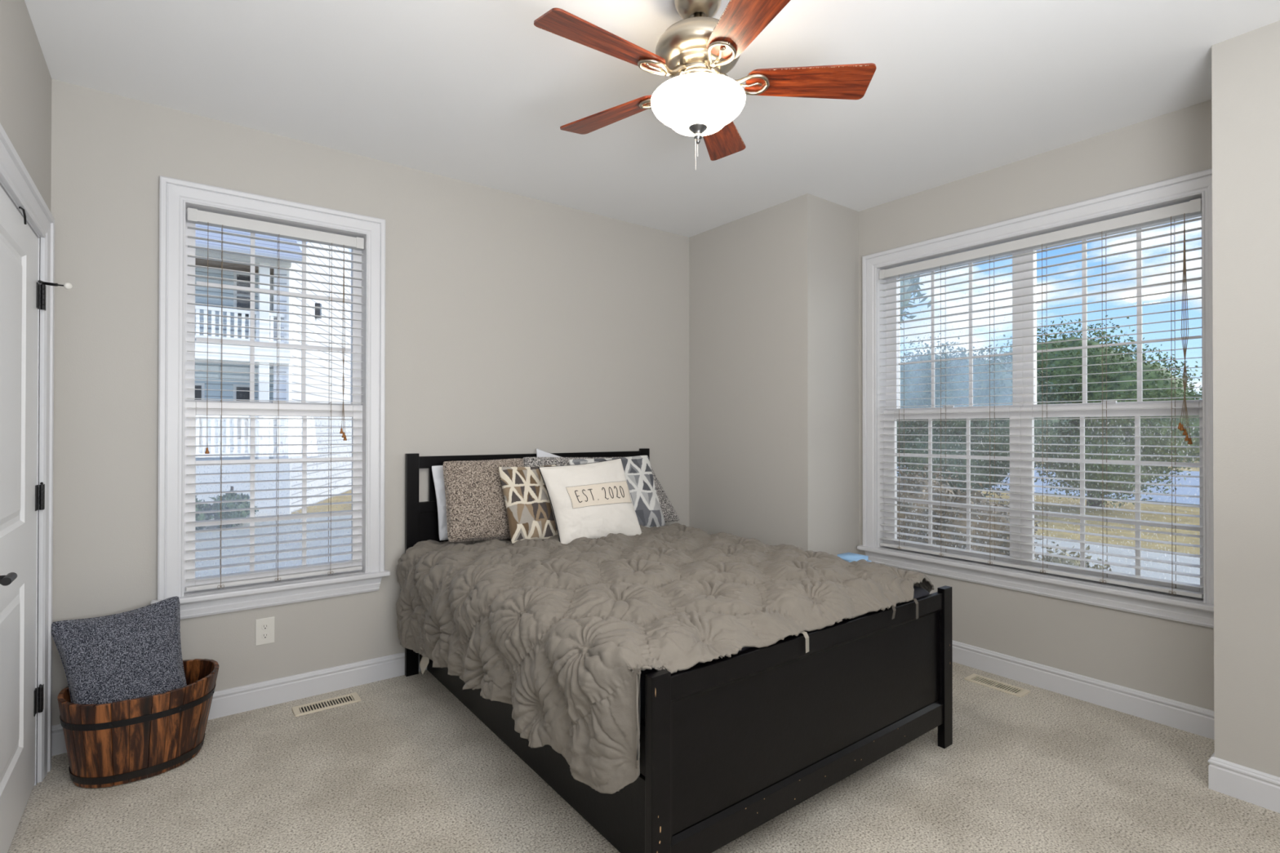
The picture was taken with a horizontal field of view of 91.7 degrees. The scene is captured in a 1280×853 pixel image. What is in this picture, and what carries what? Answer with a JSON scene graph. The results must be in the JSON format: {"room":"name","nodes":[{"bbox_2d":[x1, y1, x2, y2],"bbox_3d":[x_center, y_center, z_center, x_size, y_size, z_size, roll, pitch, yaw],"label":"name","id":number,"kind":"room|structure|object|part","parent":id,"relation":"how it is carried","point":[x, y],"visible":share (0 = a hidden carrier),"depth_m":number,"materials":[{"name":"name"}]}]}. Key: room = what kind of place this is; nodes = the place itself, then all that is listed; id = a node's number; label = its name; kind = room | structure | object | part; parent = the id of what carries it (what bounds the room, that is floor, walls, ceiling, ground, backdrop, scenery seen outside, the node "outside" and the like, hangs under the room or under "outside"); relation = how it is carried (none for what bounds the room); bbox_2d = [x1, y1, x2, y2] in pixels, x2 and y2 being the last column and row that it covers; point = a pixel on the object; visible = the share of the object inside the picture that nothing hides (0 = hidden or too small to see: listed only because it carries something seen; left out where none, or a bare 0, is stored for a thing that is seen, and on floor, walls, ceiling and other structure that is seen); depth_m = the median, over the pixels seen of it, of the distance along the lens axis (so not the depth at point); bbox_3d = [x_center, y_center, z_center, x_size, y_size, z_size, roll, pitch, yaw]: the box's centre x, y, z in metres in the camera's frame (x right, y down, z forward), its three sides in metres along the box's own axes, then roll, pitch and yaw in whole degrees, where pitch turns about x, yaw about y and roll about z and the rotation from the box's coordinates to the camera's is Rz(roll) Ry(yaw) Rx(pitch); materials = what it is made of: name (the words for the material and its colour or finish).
{"room":"bedroom","nodes":[
{"label":"bedroom","id":0,"kind":"room"},
{"bbox_2d":[0,0,51,769],"bbox_3d":[-0.990,-0.051,0.568,0.100,2.743,4.798,0,0,-37],"label":"wall","id":1,"kind":"structure","parent":0,"point":[25,78],"depth_m":2.10,"materials":[{"name":"grey paint"}]},
{"bbox_2d":[0,123,72,852],"bbox_3d":[-1.959,0.256,1.939,0.200,2.144,1.167,0,0,-37],"label":"door","id":2,"kind":"structure","parent":1,"relation":"in","point":[22,245],"depth_m":2.11,"materials":[{"name":"white wood"}]},
{"bbox_3d":[-1.670,0.401,1.609,0.074,0.066,0.093,0,0,-37],"label":"lever","id":3,"kind":"part","parent":2,"relation":"part of","materials":[{"name":"black metal"}]},
{"bbox_3d":[-1.996,0.305,1.905,0.100,2.045,0.966,0,0,-37],"label":"frame","id":4,"kind":"part","parent":2,"relation":"part of","materials":[{"name":"white wood"}]},
{"bbox_2d":[18,206,26,224],"bbox_3d":[-2.003,-0.685,2.016,0.016,0.049,0.040,0,0,-10],"label":"hook","id":5,"kind":"object","parent":2,"relation":"attached to","point":[20,207],"visible":1,"depth_m":2.02,"materials":[{"name":"black metal"}]},
{"bbox_3d":[-1.948,0.256,1.947,0.028,2.144,1.167,0,0,-37],"label":"casing","id":6,"kind":"part","parent":2,"relation":"part of","materials":[{"name":"white"}]},
{"bbox_3d":[-2.171,-0.528,2.301,0.116,0.024,0.039,0,0,0],"label":"stop arm","id":7,"kind":"part","parent":2,"relation":"part of","materials":[{"name":"black metal"}]},
{"bbox_2d":[50,79,688,725],"bbox_3d":[-0.982,-0.034,3.675,3.847,2.743,0.160,0,0,-37],"label":"wall","id":8,"kind":"structure","parent":0,"point":[515,323],"depth_m":3.29,"materials":[{"name":"grey paint"}]},
{"bbox_2d":[51,652,426,755],"bbox_3d":[-1.010,1.278,3.538,3.447,0.118,0.016,0,0,-37],"label":"baseboard","id":9,"kind":"structure","parent":8,"relation":"attached to","point":[234,700],"depth_m":3.03,"materials":[{"name":"white"}]},
{"bbox_2d":[255,617,274,645],"bbox_3d":[-1.787,0.976,2.961,0.078,0.123,0.008,0,0,-37],"label":"wall outlet","id":10,"kind":"object","parent":8,"relation":"attached to","point":[264,628],"visible":1,"depth_m":2.96,"materials":[{"name":"white plastic"}]},
{"bbox_2d":[261,623,269,630],"bbox_3d":[-1.786,0.954,2.959,0.032,0.032,0.002,0,0,-37],"label":"socket","id":11,"kind":"object","parent":10,"relation":"attached to","point":[264,626],"depth_m":2.96,"materials":[{"name":"white plastic"}]},
{"bbox_2d":[261,632,269,639],"bbox_3d":[-1.786,0.997,2.959,0.032,0.032,0.002,0,0,-37],"label":"socket","id":12,"kind":"object","parent":10,"relation":"attached to","point":[264,635],"depth_m":2.96,"materials":[{"name":"white plastic"}]},
{"bbox_2d":[150,175,390,619],"bbox_3d":[-1.766,-0.117,3.050,0.990,1.952,0.207,0,0,-37],"label":"window","id":13,"kind":"structure","parent":8,"relation":"in","point":[175,195],"depth_m":2.97,"materials":[{"name":"white"}]},
{"bbox_3d":[-1.767,0.770,3.046,0.990,0.024,0.207,0,0,-37],"label":"sill","id":14,"kind":"part","parent":13,"relation":"part of","materials":[{"name":"white"}]},
{"bbox_3d":[-1.786,0.329,3.070,0.673,0.764,0.003,0,0,-37],"label":"glass","id":15,"kind":"part","parent":13,"relation":"part of","materials":[{"name":"clear glass"}]},
{"bbox_3d":[-1.801,-0.537,3.099,0.760,0.929,0.045,0,0,-37],"label":"sash","id":16,"kind":"part","parent":13,"relation":"part of","materials":[{"name":"white plastic"}]},
{"bbox_3d":[-1.778,0.315,3.063,0.760,0.887,0.031,0,0,-37],"label":"sash","id":17,"kind":"part","parent":13,"relation":"part of","materials":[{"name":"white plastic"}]},
{"bbox_2d":[186,207,364,591],"bbox_3d":[-1.755,-0.118,3.037,0.750,1.738,0.080,0,0,-37],"label":"blind","id":18,"kind":"object","parent":13,"relation":"attached to","point":[193,215],"visible":1,"depth_m":3.02,"materials":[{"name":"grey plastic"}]},
{"bbox_3d":[-1.980,-0.420,2.844,0.002,1.034,0.003,0,0,-37],"label":"lift cord","id":19,"kind":"part","parent":18,"relation":"part of","materials":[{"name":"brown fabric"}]},
{"bbox_3d":[-1.955,-0.093,2.901,0.026,1.686,0.058,0,0,-37],"label":"ladder cord","id":20,"kind":"part","parent":18,"relation":"part of","materials":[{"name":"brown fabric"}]},
{"bbox_3d":[-1.762,0.738,3.041,0.744,0.018,0.050,0,0,-37],"label":"rail","id":21,"kind":"part","parent":18,"relation":"part of","materials":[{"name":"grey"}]},
{"bbox_3d":[-1.772,-0.092,3.038,0.026,1.686,0.058,0,0,-37],"label":"ladder cord","id":22,"kind":"part","parent":18,"relation":"part of","materials":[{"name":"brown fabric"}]},
{"bbox_3d":[-1.586,-0.091,3.178,0.026,1.686,0.058,0,0,-37],"label":"ladder cord","id":23,"kind":"part","parent":18,"relation":"part of","materials":[{"name":"white fabric"}]},
{"bbox_3d":[-1.522,-0.445,3.188,0.019,0.979,0.003,0,0,-37],"label":"lift cord","id":24,"kind":"part","parent":18,"relation":"part of","materials":[{"name":"white fabric"}]},
{"bbox_2d":[7,662,1279,852],"bbox_3d":[0.782,1.370,1.862,4.501,0.080,4.948,0,0,-37],"label":"floor","id":25,"kind":"structure","parent":0,"point":[406,766],"depth_m":2.25,"materials":[{"name":"beige carpet"}]},
{"bbox_2d":[57,658,219,788],"bbox_3d":[-1.986,1.167,2.484,0.502,0.319,0.409,0,0,-37],"label":"wooden tub","id":26,"kind":"object","parent":25,"relation":"on","point":[117,743],"visible":0.84,"depth_m":2.32,"materials":[{"name":"brown wood"}]},
{"bbox_2d":[51,596,186,708],"bbox_3d":[-2.044,0.971,2.461,0.448,0.497,0.255,0,0,-40],"label":"cushion","id":27,"kind":"object","parent":26,"relation":"in","point":[136,653],"visible":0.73,"depth_m":2.44,"materials":[{"name":"fabric"}]},
{"bbox_2d":[291,692,361,716],"bbox_3d":[-1.499,1.330,2.975,0.284,0.007,0.108,0,0,-37],"label":"floor vent","id":28,"kind":"object","parent":25,"relation":"in","point":[331,703],"visible":1,"depth_m":2.97,"materials":[{"name":"beige metal"}]},
{"bbox_2d":[426,659,644,852],"bbox_3d":[0.018,1.185,2.969,1.405,0.300,2.015,0,0,-37],"label":"bed rail","id":29,"kind":"object","parent":25,"relation":"on","point":[619,817],"visible":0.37,"depth_m":2.15,"materials":[{"name":"black paint"}]},
{"bbox_2d":[404,448,952,852],"bbox_3d":[0.033,0.740,2.980,1.642,1.190,2.129,0,0,-37],"label":"double bed","id":30,"kind":"object","parent":25,"relation":"on","point":[731,745],"visible":0.34,"depth_m":2.02,"materials":[{"name":"black paint"}]},
{"bbox_3d":[-1.229,0.741,3.346,0.066,1.190,0.028,0,0,-37],"label":"headboard post","id":31,"kind":"part","parent":30,"relation":"part of","materials":[{"name":"black paint"}]},
{"bbox_3d":[-0.601,0.442,3.821,1.506,0.057,0.022,0,0,-37],"label":"headboard rail","id":32,"kind":"part","parent":30,"relation":"part of","materials":[{"name":"black paint"}]},
{"bbox_3d":[-0.603,0.706,3.822,1.506,0.485,0.008,0,0,-37],"label":"headboard panel","id":33,"kind":"part","parent":30,"relation":"part of","materials":[{"name":"black paint"}]},
{"bbox_3d":[-0.600,0.198,3.822,1.506,0.065,0.022,0,0,-37],"label":"headboard rail","id":34,"kind":"part","parent":30,"relation":"part of","materials":[{"name":"black paint"}]},
{"bbox_3d":[-0.578,0.902,2.522,0.020,0.140,2.073,0,0,-37],"label":"rail","id":35,"kind":"part","parent":30,"relation":"part of","materials":[{"name":"black paint"}]},
{"bbox_3d":[0.030,0.747,4.292,0.070,1.190,0.028,0,0,-37],"label":"headboard post","id":36,"kind":"part","parent":30,"relation":"part of","materials":[{"name":"black paint"}]},
{"bbox_3d":[0.049,0.998,1.678,0.066,0.660,0.030,0,0,-37],"label":"footboard post","id":37,"kind":"part","parent":30,"relation":"part of","materials":[{"name":"black paint"}]},
{"bbox_2d":[395,523,934,794],"bbox_3d":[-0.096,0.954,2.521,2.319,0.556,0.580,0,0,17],"label":"comforter","id":38,"kind":"object","parent":30,"relation":"on","point":[564,635],"visible":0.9,"depth_m":2.26,"materials":[{"name":"beige fabric"}]},
{"bbox_2d":[431,465,448,540],"bbox_3d":[-0.875,0.414,3.510,0.587,0.406,0.089,0,0,-37],"label":"bed pillow","id":39,"kind":"object","parent":38,"relation":"on","point":[437,470],"visible":0.14,"depth_m":3.35,"materials":[{"name":"white fabric"}]},
{"bbox_2d":[443,458,524,542],"bbox_3d":[-0.827,0.404,3.397,0.480,0.443,0.187,0,0,-37],"label":"pillow","id":40,"kind":"object","parent":38,"relation":"on","point":[476,508],"visible":0.75,"depth_m":3.31,"materials":[{"name":"beige fabric"}]},
{"bbox_2d":[498,465,558,543],"bbox_3d":[-0.571,0.424,3.423,0.385,0.410,0.163,0,0,-37],"label":"geometric cushion","id":41,"kind":"object","parent":38,"relation":"on","point":[530,515],"visible":0.67,"depth_m":3.35,"materials":[{"name":"fabric"}]},
{"bbox_2d":[536,448,560,457],"bbox_3d":[-0.350,0.386,3.920,0.759,0.507,0.067,0,0,-37],"label":"bed pillow","id":42,"kind":"object","parent":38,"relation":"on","point":[540,453],"visible":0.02,"depth_m":3.77,"materials":[{"name":"white fabric"}]},
{"bbox_2d":[522,457,619,466],"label":"pillow","id":43,"kind":"object","parent":38,"relation":"on","point":[528,461],"depth_m":3.70,"materials":[{"name":"grey fabric"}]},
{"bbox_2d":[537,457,643,544],"bbox_3d":[-0.260,0.412,3.474,0.607,0.456,0.207,0,0,-37],"label":"cushion","id":44,"kind":"object","parent":38,"relation":"on","point":[591,500],"visible":0.92,"depth_m":3.40,"materials":[{"name":"beige fabric"}]},
{"bbox_2d":[568,455,665,528],"bbox_3d":[-0.126,0.411,3.787,0.614,0.453,0.195,0,0,-37],"label":"geometric cushion","id":45,"kind":"object","parent":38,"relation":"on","point":[637,469],"visible":0.35,"depth_m":3.85,"materials":[{"name":"fabric"}]},
{"bbox_2d":[650,466,679,522],"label":"pillow","id":46,"kind":"object","parent":38,"relation":"on","point":[669,513],"depth_m":4.14,"materials":[{"name":"grey fabric"}]},
{"bbox_2d":[837,552,871,562],"bbox_3d":[1.014,0.647,2.960,0.142,0.067,0.160,0,0,-37],"label":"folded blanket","id":47,"kind":"object","parent":38,"relation":"on","point":[849,557],"visible":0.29,"depth_m":2.94,"materials":[{"name":"blue fabric"}]},
{"bbox_2d":[640,586,929,719],"bbox_3d":[0.034,0.806,2.980,1.490,0.253,2.040,0,0,-37],"label":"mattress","id":48,"kind":"object","parent":30,"relation":"on","point":[918,592],"visible":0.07,"depth_m":1.78,"materials":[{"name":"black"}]},
{"bbox_3d":[0.658,0.949,2.147,1.471,0.385,0.007,0,0,-37],"label":"footboard panel","id":49,"kind":"part","parent":30,"relation":"part of","materials":[{"name":"black paint"}]},
{"bbox_3d":[0.662,0.729,2.143,1.471,0.084,0.022,0,0,-37],"label":"footboard rail","id":50,"kind":"part","parent":30,"relation":"part of","materials":[{"name":"black paint"}]},
{"bbox_3d":[0.662,1.179,2.140,1.471,0.096,0.022,0,0,-37],"label":"footboard rail","id":51,"kind":"part","parent":30,"relation":"part of","materials":[{"name":"black paint"}]},
{"bbox_3d":[1.278,1.004,2.601,0.066,0.660,0.030,0,0,-37],"label":"footboard post","id":52,"kind":"part","parent":30,"relation":"part of","materials":[{"name":"black paint"}]},
{"bbox_2d":[964,673,1030,697],"bbox_3d":[1.840,1.334,3.205,0.108,0.007,0.278,0,0,-37],"label":"floor vent","id":53,"kind":"object","parent":25,"relation":"in","point":[997,685],"visible":1,"depth_m":3.20,"materials":[{"name":"beige metal"}]},
{"bbox_2d":[24,0,1279,237],"bbox_3d":[0.752,-1.463,1.921,4.501,0.100,5.058,0,0,-37],"label":"ceiling","id":54,"kind":"structure","parent":0,"point":[473,91],"depth_m":2.54,"materials":[{"name":"white paint"}]},
{"bbox_2d":[533,0,876,169],"bbox_3d":[0.160,-1.120,1.992,1.046,0.586,1.089,0,0,-37],"label":"ceiling fan","id":55,"kind":"object","parent":54,"relation":"hanging from","point":[698,51],"visible":1,"depth_m":1.94,"materials":[{"name":"brown wood"}]},
{"bbox_3d":[-0.101,-1.115,1.803,0.400,0.006,0.147,0,13,-36],"label":"fan blade","id":56,"kind":"part","parent":55,"relation":"part of","materials":[{"name":"brown wood"}]},
{"bbox_3d":[-0.098,-1.112,2.220,0.400,0.006,0.147,0,13,36],"label":"fan blade","id":57,"kind":"part","parent":55,"relation":"part of","materials":[{"name":"brown wood"}]},
{"bbox_3d":[0.188,-1.016,2.009,0.305,0.101,0.305,0,0,-37],"label":"lamp shade","id":58,"kind":"part","parent":55,"relation":"part of","materials":[{"name":"white glass"}]},
{"bbox_3d":[0.299,-1.111,2.347,0.147,0.006,0.400,-14,-5,18],"label":"fan blade","id":59,"kind":"part","parent":55,"relation":"part of","materials":[{"name":"brown wood"}]},
{"bbox_3d":[0.295,-1.115,1.672,0.147,0.006,0.400,14,-4,-17],"label":"fan blade","id":60,"kind":"part","parent":55,"relation":"part of","materials":[{"name":"brown wood"}]},
{"bbox_3d":[0.543,-1.113,2.008,0.400,0.006,0.147,0,-14,0],"label":"fan blade","id":61,"kind":"part","parent":55,"relation":"part of","materials":[{"name":"brown wood"}]},
{"bbox_2d":[688,20,1279,777],"bbox_3d":[2.077,-0.035,2.873,0.680,2.743,4.798,0,0,-37],"label":"wall","id":62,"kind":"structure","parent":0,"point":[775,291],"depth_m":3.21,"materials":[{"name":"grey paint"}]},
{"bbox_2d":[857,168,1213,627],"bbox_3d":[2.009,-0.117,3.349,0.207,1.962,1.773,0,0,-37],"label":"window","id":63,"kind":"structure","parent":62,"relation":"in","point":[1185,609],"depth_m":3.31,"materials":[{"name":"white"}]},
{"bbox_3d":[1.854,-0.530,3.685,0.003,0.833,0.677,0,0,-37],"label":"glass","id":64,"kind":"part","parent":63,"relation":"part of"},
{"bbox_3d":[1.810,0.322,3.660,0.031,0.887,0.804,0,0,-37],"label":"sash","id":65,"kind":"part","parent":63,"relation":"part of","materials":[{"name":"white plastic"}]},
{"bbox_3d":[1.843,-0.535,3.689,0.045,0.939,0.804,0,0,-37],"label":"sash","id":66,"kind":"part","parent":63,"relation":"part of","materials":[{"name":"white plastic"}]},
{"bbox_3d":[2.008,0.776,3.345,0.207,0.024,1.773,0,0,-37],"label":"sill","id":67,"kind":"part","parent":63,"relation":"part of","materials":[{"name":"white wood"}]},
{"bbox_2d":[879,198,1203,598],"bbox_3d":[1.992,-0.118,3.328,0.080,1.748,1.546,0,0,-37],"label":"blind","id":68,"kind":"object","parent":63,"relation":"attached to","point":[1193,207],"visible":0.96,"depth_m":3.16,"materials":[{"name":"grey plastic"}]},
{"bbox_3d":[1.618,-0.090,3.843,0.058,1.696,0.026,0,0,-37],"label":"ladder cord","id":69,"kind":"part","parent":68,"relation":"part of","materials":[{"name":"white fabric"}]},
{"bbox_3d":[1.775,-0.091,3.635,0.058,1.696,0.026,0,0,-37],"label":"ladder cord","id":70,"kind":"part","parent":68,"relation":"part of","materials":[{"name":"white fabric"}]},
{"bbox_3d":[1.938,-0.092,3.418,0.058,1.696,0.026,0,0,-37],"label":"ladder cord","id":71,"kind":"part","parent":68,"relation":"part of","materials":[{"name":"white fabric"}]},
{"bbox_3d":[2.000,0.743,3.329,0.050,0.018,1.540,0,0,-37],"label":"rail","id":72,"kind":"part","parent":68,"relation":"part of","materials":[{"name":"grey plastic"}]},
{"bbox_3d":[2.093,-0.093,3.212,0.058,1.696,0.026,0,0,-37],"label":"ladder cord","id":73,"kind":"part","parent":68,"relation":"part of","materials":[{"name":"white fabric"}]},
{"bbox_3d":[2.248,-0.094,3.005,0.058,1.696,0.026,0,0,-37],"label":"ladder cord","id":74,"kind":"part","parent":68,"relation":"part of","materials":[{"name":"white fabric"}]},
{"bbox_3d":[2.403,-0.095,2.798,0.058,1.696,0.026,0,0,-37],"label":"ladder cord","id":75,"kind":"part","parent":68,"relation":"part of","materials":[{"name":"white fabric"}]},
{"bbox_3d":[2.407,-0.446,2.744,0.003,0.994,0.036,0,0,-37],"label":"lift cord","id":76,"kind":"part","parent":68,"relation":"part of","materials":[{"name":"white fabric"}]},
{"bbox_3d":[2.278,0.319,3.038,0.031,0.887,0.754,0,0,-37],"label":"sash","id":77,"kind":"part","parent":63,"relation":"part of","materials":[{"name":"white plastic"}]},
{"bbox_3d":[2.311,-0.538,3.066,0.045,0.939,0.754,0,0,-37],"label":"sash","id":78,"kind":"part","parent":63,"relation":"part of","materials":[{"name":"white plastic"}]},
{"bbox_2d":[952,640,1279,813],"bbox_3d":[2.006,1.277,2.813,0.536,0.118,4.798,0,0,-37],"label":"baseboard","id":79,"kind":"structure","parent":62,"relation":"attached to","point":[1255,787],"depth_m":2.85,"materials":[{"name":"white wood"}]},
{"label":"outside","id":80,"kind":"structure","parent":0,"visible":0},
{"bbox_2d":[1034,537,1199,584],"bbox_3d":[7.394,1.938,4.046,8.300,0.020,13.600,0,0,-37],"label":"driveway","id":81,"kind":"structure","parent":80,"point":[1185,559],"depth_m":9.12,"materials":[{"name":"grey concrete"}]},
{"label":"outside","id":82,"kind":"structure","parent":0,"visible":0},
{"bbox_2d":[290,454,1199,555],"bbox_3d":[6.976,2.154,23.995,100.000,0.200,110.000,0,0,-37],"label":"ground","id":83,"kind":"structure","parent":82,"point":[1144,507],"depth_m":13.46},
{"bbox_2d":[195,223,351,519],"bbox_3d":[-11.316,-2.454,16.433,10.031,8.900,8.752,0,0,-37],"label":"neighbor house","id":84,"kind":"structure","parent":83,"relation":"on","point":[199,375],"depth_m":14.13,"materials":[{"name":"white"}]},
{"bbox_3d":[-10.387,-2.205,12.256,6.100,0.680,0.060,0,0,-37],"label":"railing","id":85,"kind":"part","parent":84,"relation":"part of","materials":[{"name":"white wood"}]},
{"bbox_3d":[-10.389,0.195,12.244,6.100,0.880,0.060,0,0,-37],"label":"railing","id":86,"kind":"part","parent":84,"relation":"part of","materials":[{"name":"white"}]},
{"bbox_2d":[195,515,351,577],"bbox_3d":[-4.511,1.957,9.736,10.500,0.020,10.600,0,0,-37],"label":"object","id":87,"kind":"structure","parent":83,"relation":"on","point":[210,535],"depth_m":10.22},
{"bbox_2d":[195,486,258,529],"bbox_3d":[-8.539,1.624,11.738,2.310,0.901,1.064,0,0,-37],"label":"shrub","id":88,"kind":"object","parent":87,"relation":"on","point":[227,496],"visible":0.27,"depth_m":11.96,"materials":[{"name":"green plant"}]},
{"bbox_2d":[900,275,930,328],"bbox_3d":[2.186,-0.424,7.406,2.017,4.974,2.766,0,0,-37],"label":"tree","id":89,"kind":"object","parent":83,"relation":"on","point":[905,296],"visible":0.02,"depth_m":6.37,"materials":[{"name":"green plant"}]},
{"bbox_2d":[897,464,1042,557],"bbox_3d":[2.959,1.234,6.513,2.357,1.691,1.538,0,0,44],"label":"shrub","id":90,"kind":"object","parent":83,"relation":"on","point":[907,481],"visible":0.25,"depth_m":5.92,"materials":[{"name":"green plant"}]},
{"bbox_2d":[896,333,1079,499],"bbox_3d":[7.574,-0.106,15.663,3.662,4.531,6.152,0,0,-34],"label":"tree","id":91,"kind":"object","parent":83,"relation":"on","point":[915,388],"visible":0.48,"depth_m":14.27,"materials":[{"name":"green plant"}]},
{"bbox_2d":[1034,541,1111,571],"bbox_3d":[3.804,1.550,5.594,0.835,1.005,0.852,0,0,-37],"label":"shrub","id":92,"kind":"object","parent":83,"relation":"on","point":[1046,558],"visible":0.07,"depth_m":5.51,"materials":[{"name":"green plant"}]},
{"bbox_2d":[1000,315,1202,507],"bbox_3d":[11.269,-0.338,15.703,4.052,4.916,5.706,0,0,-41],"label":"tree","id":93,"kind":"object","parent":83,"relation":"on","point":[1162,374],"visible":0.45,"depth_m":14.44,"materials":[{"name":"green plant"}]},
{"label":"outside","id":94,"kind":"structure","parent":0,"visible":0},
{"bbox_2d":[897,464,1199,505],"bbox_3d":[22.080,2.035,19.710,17.000,0.020,85.000,0,0,-37],"label":"road","id":95,"kind":"structure","parent":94,"point":[1188,481],"depth_m":19.71,"materials":[{"name":"grey asphalt"}]}
]}

